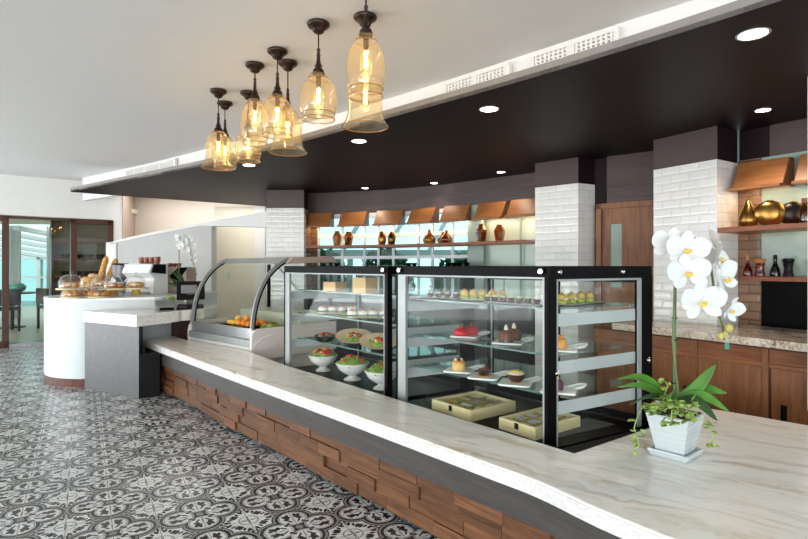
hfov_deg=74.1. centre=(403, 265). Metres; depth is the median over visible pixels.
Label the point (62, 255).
bowl
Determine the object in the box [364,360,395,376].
salad
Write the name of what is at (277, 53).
pendant lamp
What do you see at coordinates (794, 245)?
glass
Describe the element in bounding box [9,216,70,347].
window
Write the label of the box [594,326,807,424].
base cabinet
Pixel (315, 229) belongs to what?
brick strip
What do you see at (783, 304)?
wall
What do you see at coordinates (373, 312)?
roll
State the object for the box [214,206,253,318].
wall
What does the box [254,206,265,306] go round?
wall
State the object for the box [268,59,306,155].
pendant lamp
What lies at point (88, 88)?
ceiling
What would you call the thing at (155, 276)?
espresso machine
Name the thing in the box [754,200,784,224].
vase
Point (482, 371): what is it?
pastry
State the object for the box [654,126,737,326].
pillar
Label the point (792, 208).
vase
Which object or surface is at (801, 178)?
hood
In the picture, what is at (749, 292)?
wall
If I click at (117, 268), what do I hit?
coffee grinder
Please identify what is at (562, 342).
cake
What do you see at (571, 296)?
bun
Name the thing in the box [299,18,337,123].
pendant lamp
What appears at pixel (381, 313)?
roll
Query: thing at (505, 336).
cake
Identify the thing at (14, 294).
dining chair
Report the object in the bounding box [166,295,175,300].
potted plant
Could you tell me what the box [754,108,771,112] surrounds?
recessed light
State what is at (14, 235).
curtain
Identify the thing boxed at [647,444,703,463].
saucer
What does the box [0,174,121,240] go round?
wall
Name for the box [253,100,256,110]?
socket
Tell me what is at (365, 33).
pendant lamp
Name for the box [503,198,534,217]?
hood
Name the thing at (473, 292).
bun
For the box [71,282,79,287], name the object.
bread roll
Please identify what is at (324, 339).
bowl
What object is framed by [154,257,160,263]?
coffee cup
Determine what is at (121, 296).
countertop
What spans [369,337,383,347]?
salad
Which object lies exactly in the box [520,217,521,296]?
trim
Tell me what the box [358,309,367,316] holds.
roll
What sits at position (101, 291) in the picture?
cake stand
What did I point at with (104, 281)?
bread roll
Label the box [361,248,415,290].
shrub
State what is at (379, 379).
footed bowl
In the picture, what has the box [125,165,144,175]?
air vent
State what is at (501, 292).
bun
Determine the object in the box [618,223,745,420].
orchid plant
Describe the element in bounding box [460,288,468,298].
bun
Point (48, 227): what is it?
curtain
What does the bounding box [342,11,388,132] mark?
pendant lamp
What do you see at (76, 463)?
floor
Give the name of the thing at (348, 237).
vase
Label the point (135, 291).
cake stand
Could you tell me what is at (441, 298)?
tray
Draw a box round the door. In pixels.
[596,200,653,326]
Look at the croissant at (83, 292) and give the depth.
6.07 m
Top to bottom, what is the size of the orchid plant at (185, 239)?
0.764 m
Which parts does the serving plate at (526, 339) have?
plate, handle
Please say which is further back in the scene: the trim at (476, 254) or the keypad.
the trim at (476, 254)
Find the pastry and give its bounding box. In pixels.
[478,368,489,375]
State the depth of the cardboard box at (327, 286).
4.04 m
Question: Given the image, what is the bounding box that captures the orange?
[243,315,249,321]
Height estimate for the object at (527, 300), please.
0.036 m
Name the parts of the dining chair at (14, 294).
seat, backrest, leg, leg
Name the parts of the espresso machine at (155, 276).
panel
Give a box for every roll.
[61,282,69,287]
[64,290,72,296]
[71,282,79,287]
[72,290,78,295]
[93,281,100,285]
[100,280,108,285]
[127,282,135,287]
[136,282,143,287]
[318,306,326,313]
[328,306,336,313]
[337,306,346,313]
[347,309,356,317]
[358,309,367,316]
[368,309,377,316]
[379,309,383,317]
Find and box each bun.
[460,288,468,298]
[469,289,477,298]
[478,289,486,299]
[488,289,496,299]
[498,289,505,299]
[558,292,566,303]
[567,291,575,302]
[576,291,584,302]
[585,290,593,301]
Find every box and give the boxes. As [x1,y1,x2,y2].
[323,282,346,290]
[352,277,377,293]
[432,391,515,421]
[499,407,579,440]
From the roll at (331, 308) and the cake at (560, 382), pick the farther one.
the roll at (331, 308)
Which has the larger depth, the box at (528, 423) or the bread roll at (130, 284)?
the bread roll at (130, 284)
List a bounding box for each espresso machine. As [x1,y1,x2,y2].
[122,264,167,294]
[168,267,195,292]
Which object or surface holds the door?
in the wall at (630, 177)
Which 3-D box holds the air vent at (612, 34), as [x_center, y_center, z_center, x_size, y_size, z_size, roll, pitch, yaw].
[1.066,-1.333,3.385,0.035,0.167,0.606,0,0,-44]
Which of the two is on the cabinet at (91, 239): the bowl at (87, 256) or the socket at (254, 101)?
the bowl at (87, 256)
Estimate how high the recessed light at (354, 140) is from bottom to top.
0.004 m
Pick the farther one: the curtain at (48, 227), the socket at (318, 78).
the curtain at (48, 227)
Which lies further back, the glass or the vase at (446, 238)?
the vase at (446, 238)
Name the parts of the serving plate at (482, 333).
plate, handle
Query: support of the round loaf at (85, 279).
in the bread basket
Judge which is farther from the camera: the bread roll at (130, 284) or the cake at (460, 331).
the bread roll at (130, 284)
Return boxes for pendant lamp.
[201,88,235,170]
[212,100,237,168]
[234,90,261,163]
[240,61,269,146]
[260,46,294,138]
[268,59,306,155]
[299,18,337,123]
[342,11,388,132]
[346,0,385,101]
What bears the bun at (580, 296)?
on the tray at (576, 304)
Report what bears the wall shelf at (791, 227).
attached to the glass
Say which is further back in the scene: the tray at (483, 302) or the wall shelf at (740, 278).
the wall shelf at (740, 278)
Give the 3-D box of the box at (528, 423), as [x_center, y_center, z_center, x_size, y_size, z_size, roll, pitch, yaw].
[0.709,0.818,2.801,0.364,0.060,0.240,0,0,-37]
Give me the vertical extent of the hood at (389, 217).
0.210 m
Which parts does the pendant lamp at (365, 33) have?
lamp shade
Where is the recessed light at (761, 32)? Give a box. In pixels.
[735,27,771,40]
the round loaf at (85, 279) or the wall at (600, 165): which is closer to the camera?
the wall at (600, 165)
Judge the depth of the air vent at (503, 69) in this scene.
3.90 m
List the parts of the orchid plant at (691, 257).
flower, flower, flower, stem, flower, flower, flower, flower, flower, flower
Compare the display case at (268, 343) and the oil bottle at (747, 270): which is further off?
the display case at (268, 343)
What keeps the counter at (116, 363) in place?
on the floor
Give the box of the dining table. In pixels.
[0,291,35,328]
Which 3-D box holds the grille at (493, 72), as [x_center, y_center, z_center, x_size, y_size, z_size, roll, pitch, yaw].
[0.527,-1.335,3.936,0.018,0.120,0.544,0,0,-44]
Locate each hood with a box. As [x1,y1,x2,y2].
[307,213,333,227]
[337,211,368,226]
[372,210,404,225]
[405,207,438,224]
[437,204,472,222]
[471,201,509,219]
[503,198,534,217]
[729,156,793,191]
[791,154,807,185]
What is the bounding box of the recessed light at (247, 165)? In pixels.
[242,164,255,166]
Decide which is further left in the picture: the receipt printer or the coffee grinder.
the coffee grinder
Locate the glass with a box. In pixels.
[761,151,807,276]
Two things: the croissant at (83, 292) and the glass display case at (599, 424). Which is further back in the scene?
the croissant at (83, 292)
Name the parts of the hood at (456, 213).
cheek panel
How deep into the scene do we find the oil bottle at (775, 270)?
3.81 m
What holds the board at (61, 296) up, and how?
on the countertop at (121, 296)
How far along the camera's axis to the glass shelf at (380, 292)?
3.86 m
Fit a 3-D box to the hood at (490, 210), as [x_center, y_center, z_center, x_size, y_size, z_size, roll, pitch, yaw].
[1.010,-0.645,6.252,0.385,0.210,0.235,0,0,43]
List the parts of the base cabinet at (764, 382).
door, door, rail, rail, door, handle, door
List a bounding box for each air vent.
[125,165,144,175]
[145,158,176,171]
[443,62,511,92]
[530,26,620,66]
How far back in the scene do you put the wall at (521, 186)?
7.03 m
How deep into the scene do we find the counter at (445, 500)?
2.79 m
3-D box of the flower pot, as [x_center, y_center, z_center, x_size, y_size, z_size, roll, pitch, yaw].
[1.147,0.697,2.262,0.173,0.160,0.173,0,0,-41]
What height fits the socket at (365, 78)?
0.070 m
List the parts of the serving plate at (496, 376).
plate, handle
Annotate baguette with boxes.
[98,256,108,278]
[105,258,117,281]
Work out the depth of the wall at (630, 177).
5.00 m
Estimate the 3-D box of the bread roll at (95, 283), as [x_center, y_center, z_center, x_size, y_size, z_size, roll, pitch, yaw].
[-3.767,0.213,6.566,0.089,0.072,0.103,0,0,-39]
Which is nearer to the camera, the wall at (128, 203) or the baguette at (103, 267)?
the baguette at (103, 267)
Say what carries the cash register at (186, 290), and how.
on the countertop at (137, 317)
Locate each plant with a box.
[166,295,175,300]
[168,234,196,286]
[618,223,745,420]
[628,378,719,455]
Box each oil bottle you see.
[742,255,752,275]
[769,255,780,276]
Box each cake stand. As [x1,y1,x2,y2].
[55,288,85,289]
[88,286,107,292]
[98,288,125,295]
[126,287,148,294]
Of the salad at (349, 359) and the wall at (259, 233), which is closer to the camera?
the salad at (349, 359)
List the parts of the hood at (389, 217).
cheek panel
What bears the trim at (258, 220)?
attached to the wall at (163, 245)
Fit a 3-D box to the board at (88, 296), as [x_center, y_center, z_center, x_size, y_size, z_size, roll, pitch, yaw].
[-3.415,0.343,5.980,0.214,0.014,0.214,0,0,0]
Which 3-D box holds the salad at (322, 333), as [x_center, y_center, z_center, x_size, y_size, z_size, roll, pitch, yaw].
[-0.608,0.540,4.152,0.142,0.056,0.146,0,0,0]
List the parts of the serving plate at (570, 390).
plate, handle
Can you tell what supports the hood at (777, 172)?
attached to the glass
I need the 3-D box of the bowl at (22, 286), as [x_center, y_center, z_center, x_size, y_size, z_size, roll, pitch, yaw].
[-8.102,0.463,11.200,0.340,0.188,0.340,0,0,0]
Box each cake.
[452,358,464,370]
[453,324,468,335]
[465,323,477,334]
[498,325,513,342]
[508,323,520,340]
[558,335,566,348]
[558,376,563,390]
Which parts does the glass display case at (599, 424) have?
post, silver post, bracket plate, bracket plate, bracket plate, frame, post, door, panel, knob, post, bracket plate, bracket plate, bracket plate, door, frame, post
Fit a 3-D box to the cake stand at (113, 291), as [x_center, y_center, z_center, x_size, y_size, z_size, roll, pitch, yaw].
[-3.416,0.305,6.280,0.306,0.090,0.306,0,0,0]
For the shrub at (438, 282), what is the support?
on the lawn
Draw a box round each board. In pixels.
[60,296,81,297]
[88,296,108,297]
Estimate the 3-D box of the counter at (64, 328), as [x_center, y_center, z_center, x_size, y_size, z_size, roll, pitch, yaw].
[-3.395,0.838,6.615,1.605,0.925,1.786,0,0,0]
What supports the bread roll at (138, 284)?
on the cake stand at (135, 291)
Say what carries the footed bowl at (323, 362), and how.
on the glass display case at (428, 386)
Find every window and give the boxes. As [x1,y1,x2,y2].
[0,215,8,348]
[0,226,46,304]
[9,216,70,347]
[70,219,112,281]
[318,208,467,297]
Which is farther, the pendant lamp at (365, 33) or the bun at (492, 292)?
the bun at (492, 292)
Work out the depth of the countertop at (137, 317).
5.53 m
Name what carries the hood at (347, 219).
attached to the wall at (521, 186)
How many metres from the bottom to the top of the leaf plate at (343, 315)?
0.027 m
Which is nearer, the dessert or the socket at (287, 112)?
the dessert
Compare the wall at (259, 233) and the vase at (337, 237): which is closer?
the vase at (337, 237)
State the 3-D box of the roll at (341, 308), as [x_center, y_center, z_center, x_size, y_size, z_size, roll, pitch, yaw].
[-0.481,0.337,4.158,0.071,0.059,0.073,0,0,-25]
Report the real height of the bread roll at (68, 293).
0.072 m
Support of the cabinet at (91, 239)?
on the floor
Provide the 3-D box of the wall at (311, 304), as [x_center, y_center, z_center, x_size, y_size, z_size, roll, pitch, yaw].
[0.365,0.870,6.818,4.002,0.860,0.502,0,0,34]
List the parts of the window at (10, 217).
rail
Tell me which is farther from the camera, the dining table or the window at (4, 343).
the dining table
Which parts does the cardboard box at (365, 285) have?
lid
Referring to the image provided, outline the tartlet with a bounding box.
[507,370,524,382]
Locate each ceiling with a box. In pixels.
[0,0,691,180]
[0,209,137,224]
[71,0,807,205]
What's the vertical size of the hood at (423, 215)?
0.210 m
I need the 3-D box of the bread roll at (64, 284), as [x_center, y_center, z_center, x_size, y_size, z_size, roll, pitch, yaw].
[-4.026,0.229,6.368,0.103,0.072,0.089,0,0,26]
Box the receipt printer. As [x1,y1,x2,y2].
[154,300,176,311]
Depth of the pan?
5.63 m
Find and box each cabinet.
[50,218,105,295]
[313,278,528,387]
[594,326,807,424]
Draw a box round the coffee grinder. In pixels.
[112,263,128,293]
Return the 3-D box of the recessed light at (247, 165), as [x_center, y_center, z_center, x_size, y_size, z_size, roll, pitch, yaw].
[-1.611,-1.047,5.562,0.140,0.004,0.140,0,0,0]
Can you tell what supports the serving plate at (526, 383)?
on the glass display case at (599, 424)
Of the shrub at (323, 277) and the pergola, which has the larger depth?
the pergola
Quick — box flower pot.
[646,408,704,455]
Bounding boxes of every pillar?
[266,190,307,309]
[535,157,594,398]
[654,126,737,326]
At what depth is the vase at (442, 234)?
6.73 m
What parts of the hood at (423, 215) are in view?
cheek panel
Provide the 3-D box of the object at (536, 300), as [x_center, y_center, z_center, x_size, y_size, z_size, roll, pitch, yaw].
[0.660,0.172,2.660,0.035,0.036,0.036,0,0,3]
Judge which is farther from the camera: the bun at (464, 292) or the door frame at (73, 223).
the door frame at (73, 223)
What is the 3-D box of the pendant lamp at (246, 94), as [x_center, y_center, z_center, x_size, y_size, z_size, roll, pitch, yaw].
[-1.297,-1.157,4.460,0.226,0.583,0.226,0,0,-9]
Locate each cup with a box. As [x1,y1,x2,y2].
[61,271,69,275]
[138,257,143,263]
[143,257,148,263]
[148,257,153,263]
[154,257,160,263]
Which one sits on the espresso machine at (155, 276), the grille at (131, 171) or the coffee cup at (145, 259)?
the coffee cup at (145, 259)
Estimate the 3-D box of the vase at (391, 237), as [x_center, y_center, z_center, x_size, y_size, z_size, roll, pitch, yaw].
[-0.165,-0.373,7.161,0.108,0.182,0.108,0,0,0]
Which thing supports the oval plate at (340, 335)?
on the glass display case at (428, 386)
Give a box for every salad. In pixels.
[259,321,280,327]
[310,347,335,358]
[318,332,332,335]
[336,354,369,367]
[344,332,361,341]
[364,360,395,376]
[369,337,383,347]
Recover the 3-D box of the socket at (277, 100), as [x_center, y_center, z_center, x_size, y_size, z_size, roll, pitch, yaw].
[-0.849,-1.103,3.590,0.029,0.070,0.030,0,0,-25]
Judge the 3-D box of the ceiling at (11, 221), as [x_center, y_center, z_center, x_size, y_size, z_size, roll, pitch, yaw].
[-10.575,-1.060,9.200,10.850,0.080,8.400,0,0,0]
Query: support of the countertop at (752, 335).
on the base cabinet at (764, 382)
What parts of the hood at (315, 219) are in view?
cheek panel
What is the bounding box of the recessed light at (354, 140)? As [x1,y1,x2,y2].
[351,139,366,142]
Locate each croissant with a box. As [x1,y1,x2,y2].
[78,290,87,295]
[87,291,100,296]
[101,290,109,295]
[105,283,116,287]
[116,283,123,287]
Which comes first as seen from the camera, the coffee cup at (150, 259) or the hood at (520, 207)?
the hood at (520, 207)
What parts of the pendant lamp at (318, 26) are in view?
lamp shade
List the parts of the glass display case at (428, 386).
post, silver post, bracket plate, bracket plate, bracket plate, frame, panel, post, door, post, bracket plate, bracket plate, bracket plate, door, post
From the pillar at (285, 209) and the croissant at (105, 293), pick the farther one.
the pillar at (285, 209)
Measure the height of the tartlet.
0.064 m
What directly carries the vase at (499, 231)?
on the wall shelf at (507, 242)
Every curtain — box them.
[9,225,20,318]
[47,226,49,295]
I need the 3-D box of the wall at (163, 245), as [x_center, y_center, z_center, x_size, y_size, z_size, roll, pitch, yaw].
[-3.950,0.312,8.747,2.031,1.975,0.120,0,0,19]
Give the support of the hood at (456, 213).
attached to the wall at (521, 186)
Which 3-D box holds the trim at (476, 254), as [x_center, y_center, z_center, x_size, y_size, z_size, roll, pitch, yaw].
[0.870,-0.150,6.471,0.231,1.180,0.021,0,0,41]
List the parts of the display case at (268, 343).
panel, rail, post, panel, post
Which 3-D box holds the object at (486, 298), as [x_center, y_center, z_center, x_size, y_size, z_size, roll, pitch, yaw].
[0.450,0.172,2.900,0.036,0.036,0.035,0,0,0]
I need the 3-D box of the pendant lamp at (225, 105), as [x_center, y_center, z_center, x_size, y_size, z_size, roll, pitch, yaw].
[-1.586,-1.157,4.740,0.226,0.583,0.226,0,0,35]
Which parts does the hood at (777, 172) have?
cheek panel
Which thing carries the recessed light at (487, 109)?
in the ceiling at (702, 77)
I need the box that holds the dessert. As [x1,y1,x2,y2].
[476,365,491,376]
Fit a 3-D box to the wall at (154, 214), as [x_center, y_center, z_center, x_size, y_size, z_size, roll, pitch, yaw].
[-3.850,-0.075,10.560,3.100,2.750,0.120,0,0,0]
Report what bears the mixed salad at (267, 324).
on the display case at (268, 343)
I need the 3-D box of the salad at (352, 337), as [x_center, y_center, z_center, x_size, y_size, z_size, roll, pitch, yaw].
[-0.375,0.527,3.964,0.121,0.073,0.134,0,0,44]
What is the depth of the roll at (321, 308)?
4.12 m
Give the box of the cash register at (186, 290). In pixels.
[176,281,204,308]
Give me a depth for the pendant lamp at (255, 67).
3.82 m
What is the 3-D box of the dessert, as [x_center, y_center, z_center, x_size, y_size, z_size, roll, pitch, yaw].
[0.442,0.576,2.955,0.088,0.058,0.088,0,0,0]
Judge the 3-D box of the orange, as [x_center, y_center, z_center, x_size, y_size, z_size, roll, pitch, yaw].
[-1.625,0.540,5.513,0.066,0.070,0.068,0,0,33]
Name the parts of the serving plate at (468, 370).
plate, handle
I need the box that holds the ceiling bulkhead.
[83,0,736,200]
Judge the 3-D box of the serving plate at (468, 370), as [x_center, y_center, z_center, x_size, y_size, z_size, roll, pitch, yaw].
[0.352,0.602,3.138,0.208,0.031,0.192,0,0,21]
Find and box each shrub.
[320,249,350,287]
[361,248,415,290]
[427,249,467,295]
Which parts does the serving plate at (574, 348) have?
plate, handle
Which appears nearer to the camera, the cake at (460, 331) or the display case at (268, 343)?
the cake at (460, 331)
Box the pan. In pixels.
[217,323,260,327]
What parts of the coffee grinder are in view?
lid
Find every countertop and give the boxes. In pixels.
[43,291,218,300]
[82,306,216,326]
[141,336,807,538]
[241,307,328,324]
[612,320,807,351]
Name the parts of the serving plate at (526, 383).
plate, handle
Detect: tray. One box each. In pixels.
[124,292,150,294]
[421,297,460,299]
[457,299,507,301]
[477,301,542,306]
[558,301,605,306]
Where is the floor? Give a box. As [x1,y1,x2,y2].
[0,301,534,538]
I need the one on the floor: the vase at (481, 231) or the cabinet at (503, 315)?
the cabinet at (503, 315)
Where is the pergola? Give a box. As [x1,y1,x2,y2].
[324,216,466,287]
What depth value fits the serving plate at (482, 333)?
3.19 m
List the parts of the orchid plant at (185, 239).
flower, flower, flower, flower, flower, flower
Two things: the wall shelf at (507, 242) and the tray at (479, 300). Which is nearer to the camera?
the tray at (479, 300)
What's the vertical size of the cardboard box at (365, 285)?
0.109 m
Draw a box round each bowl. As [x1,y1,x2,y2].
[9,283,26,291]
[61,254,69,257]
[84,254,92,258]
[308,354,337,371]
[314,334,334,342]
[335,360,368,380]
[364,368,395,390]
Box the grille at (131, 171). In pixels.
[127,168,142,175]
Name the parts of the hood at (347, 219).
cheek panel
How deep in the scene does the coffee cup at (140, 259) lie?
6.69 m
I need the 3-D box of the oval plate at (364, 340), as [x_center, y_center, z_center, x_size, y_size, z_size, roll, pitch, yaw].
[-0.172,0.531,3.688,0.273,0.118,0.202,0,0,0]
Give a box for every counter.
[44,293,216,387]
[85,320,189,398]
[145,347,621,538]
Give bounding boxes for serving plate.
[443,365,484,373]
[450,331,489,338]
[467,370,509,380]
[492,337,534,345]
[498,376,542,387]
[540,383,586,395]
[558,343,587,352]
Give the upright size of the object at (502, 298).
0.036 m
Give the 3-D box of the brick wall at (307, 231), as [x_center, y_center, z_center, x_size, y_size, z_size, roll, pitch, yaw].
[-1.355,-0.170,7.550,0.049,1.140,0.300,0,0,0]
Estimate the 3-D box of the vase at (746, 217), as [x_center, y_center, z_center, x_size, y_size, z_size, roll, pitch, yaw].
[2.490,-0.379,3.870,0.132,0.194,0.132,0,0,0]
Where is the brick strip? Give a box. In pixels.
[312,227,317,288]
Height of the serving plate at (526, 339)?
0.031 m
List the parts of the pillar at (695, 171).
panel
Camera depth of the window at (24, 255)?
15.98 m
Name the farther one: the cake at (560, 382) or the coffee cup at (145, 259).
the coffee cup at (145, 259)
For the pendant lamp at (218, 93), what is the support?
hanging from the ceiling at (88, 88)
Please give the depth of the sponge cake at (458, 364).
3.10 m
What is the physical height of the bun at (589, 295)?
0.061 m
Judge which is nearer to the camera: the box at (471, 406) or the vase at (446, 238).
the box at (471, 406)
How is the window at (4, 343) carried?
in the wall at (27, 196)
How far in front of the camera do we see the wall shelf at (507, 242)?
6.72 m
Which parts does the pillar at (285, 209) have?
panel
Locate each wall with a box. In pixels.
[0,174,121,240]
[117,226,215,290]
[122,196,134,238]
[135,197,252,235]
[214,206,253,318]
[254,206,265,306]
[304,213,311,288]
[308,172,535,213]
[308,298,534,377]
[594,158,606,326]
[607,151,653,202]
[738,158,760,325]
[739,118,807,329]
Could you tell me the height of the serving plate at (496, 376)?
0.031 m
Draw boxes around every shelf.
[306,240,534,248]
[307,288,458,295]
[717,222,807,233]
[738,276,807,281]
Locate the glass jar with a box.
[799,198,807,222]
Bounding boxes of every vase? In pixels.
[332,231,341,244]
[344,231,352,244]
[378,231,385,244]
[388,231,395,243]
[423,229,435,242]
[437,232,443,242]
[440,230,452,242]
[476,224,486,241]
[494,224,504,240]
[738,200,758,225]
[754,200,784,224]
[782,201,801,223]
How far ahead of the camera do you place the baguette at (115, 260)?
7.02 m
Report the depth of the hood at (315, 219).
7.51 m
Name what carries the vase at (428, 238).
on the wall shelf at (507, 242)
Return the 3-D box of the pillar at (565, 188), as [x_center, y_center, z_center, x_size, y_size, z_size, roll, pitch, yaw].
[1.677,0.125,5.415,0.496,2.350,0.474,0,0,-34]
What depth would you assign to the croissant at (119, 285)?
6.28 m
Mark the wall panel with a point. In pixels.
(495, 255)
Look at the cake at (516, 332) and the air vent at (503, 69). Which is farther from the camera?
the air vent at (503, 69)
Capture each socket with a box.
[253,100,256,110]
[275,96,279,106]
[286,111,289,120]
[316,76,320,87]
[363,36,368,50]
[363,76,367,88]
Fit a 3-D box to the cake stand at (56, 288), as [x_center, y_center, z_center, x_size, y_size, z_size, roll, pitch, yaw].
[-3.996,0.307,6.420,0.316,0.085,0.316,0,0,0]
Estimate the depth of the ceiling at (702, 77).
3.86 m
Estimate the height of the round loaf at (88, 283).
0.110 m
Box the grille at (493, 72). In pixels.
[447,67,504,91]
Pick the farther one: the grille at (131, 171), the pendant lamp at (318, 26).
the grille at (131, 171)
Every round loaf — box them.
[80,277,93,282]
[85,281,93,288]
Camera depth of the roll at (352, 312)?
3.77 m
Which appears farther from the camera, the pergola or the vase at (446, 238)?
the pergola
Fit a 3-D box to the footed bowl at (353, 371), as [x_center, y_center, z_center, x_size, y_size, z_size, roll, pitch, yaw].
[-0.385,0.783,3.995,0.255,0.129,0.255,0,0,0]
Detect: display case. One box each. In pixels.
[188,256,335,366]
[284,266,474,400]
[396,266,651,452]
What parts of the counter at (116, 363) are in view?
panel, panel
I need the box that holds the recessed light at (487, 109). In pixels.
[479,106,499,112]
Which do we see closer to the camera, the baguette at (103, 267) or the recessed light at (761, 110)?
the recessed light at (761, 110)
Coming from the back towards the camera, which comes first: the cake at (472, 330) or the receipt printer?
the receipt printer
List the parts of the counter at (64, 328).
skirting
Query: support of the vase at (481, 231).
on the wall shelf at (507, 242)
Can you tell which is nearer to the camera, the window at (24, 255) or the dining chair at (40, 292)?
the dining chair at (40, 292)
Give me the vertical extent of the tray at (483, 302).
0.008 m
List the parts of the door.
vision pane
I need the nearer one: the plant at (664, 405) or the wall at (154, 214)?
the plant at (664, 405)
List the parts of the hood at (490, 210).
cheek panel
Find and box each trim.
[71,0,780,191]
[106,212,265,282]
[468,205,484,298]
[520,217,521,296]
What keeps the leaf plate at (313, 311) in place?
on the glass display case at (428, 386)
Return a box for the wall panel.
[485,202,534,303]
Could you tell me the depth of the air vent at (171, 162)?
7.25 m
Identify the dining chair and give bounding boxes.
[0,289,20,330]
[36,288,48,327]
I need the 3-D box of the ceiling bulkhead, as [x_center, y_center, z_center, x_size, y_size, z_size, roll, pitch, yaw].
[-0.982,-1.265,5.129,11.364,0.370,0.617,0,0,44]
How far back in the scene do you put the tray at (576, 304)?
2.68 m
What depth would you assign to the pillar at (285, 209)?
7.38 m
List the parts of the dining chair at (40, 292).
leg, backrest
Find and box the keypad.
[176,306,188,309]
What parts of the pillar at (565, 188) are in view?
panel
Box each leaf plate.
[312,310,357,313]
[341,314,395,318]
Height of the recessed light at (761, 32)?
0.004 m
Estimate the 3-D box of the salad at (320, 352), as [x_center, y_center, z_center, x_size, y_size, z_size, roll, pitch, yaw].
[-0.653,0.708,4.337,0.220,0.089,0.228,0,0,0]
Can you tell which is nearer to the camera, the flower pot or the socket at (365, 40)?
the flower pot
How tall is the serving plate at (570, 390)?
0.031 m
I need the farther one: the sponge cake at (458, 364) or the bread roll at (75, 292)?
the bread roll at (75, 292)
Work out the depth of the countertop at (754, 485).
2.20 m
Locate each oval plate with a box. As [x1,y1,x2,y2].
[335,328,370,346]
[359,333,395,352]
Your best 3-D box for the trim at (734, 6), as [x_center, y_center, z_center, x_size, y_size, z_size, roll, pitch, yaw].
[-0.853,-1.081,4.204,10.293,0.061,0.595,0,0,44]
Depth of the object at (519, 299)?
2.73 m
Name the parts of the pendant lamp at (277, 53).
lamp shade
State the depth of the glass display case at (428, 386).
3.77 m
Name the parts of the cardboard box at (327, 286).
lid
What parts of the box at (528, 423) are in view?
lid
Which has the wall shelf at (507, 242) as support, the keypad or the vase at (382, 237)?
the vase at (382, 237)
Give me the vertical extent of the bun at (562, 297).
0.061 m

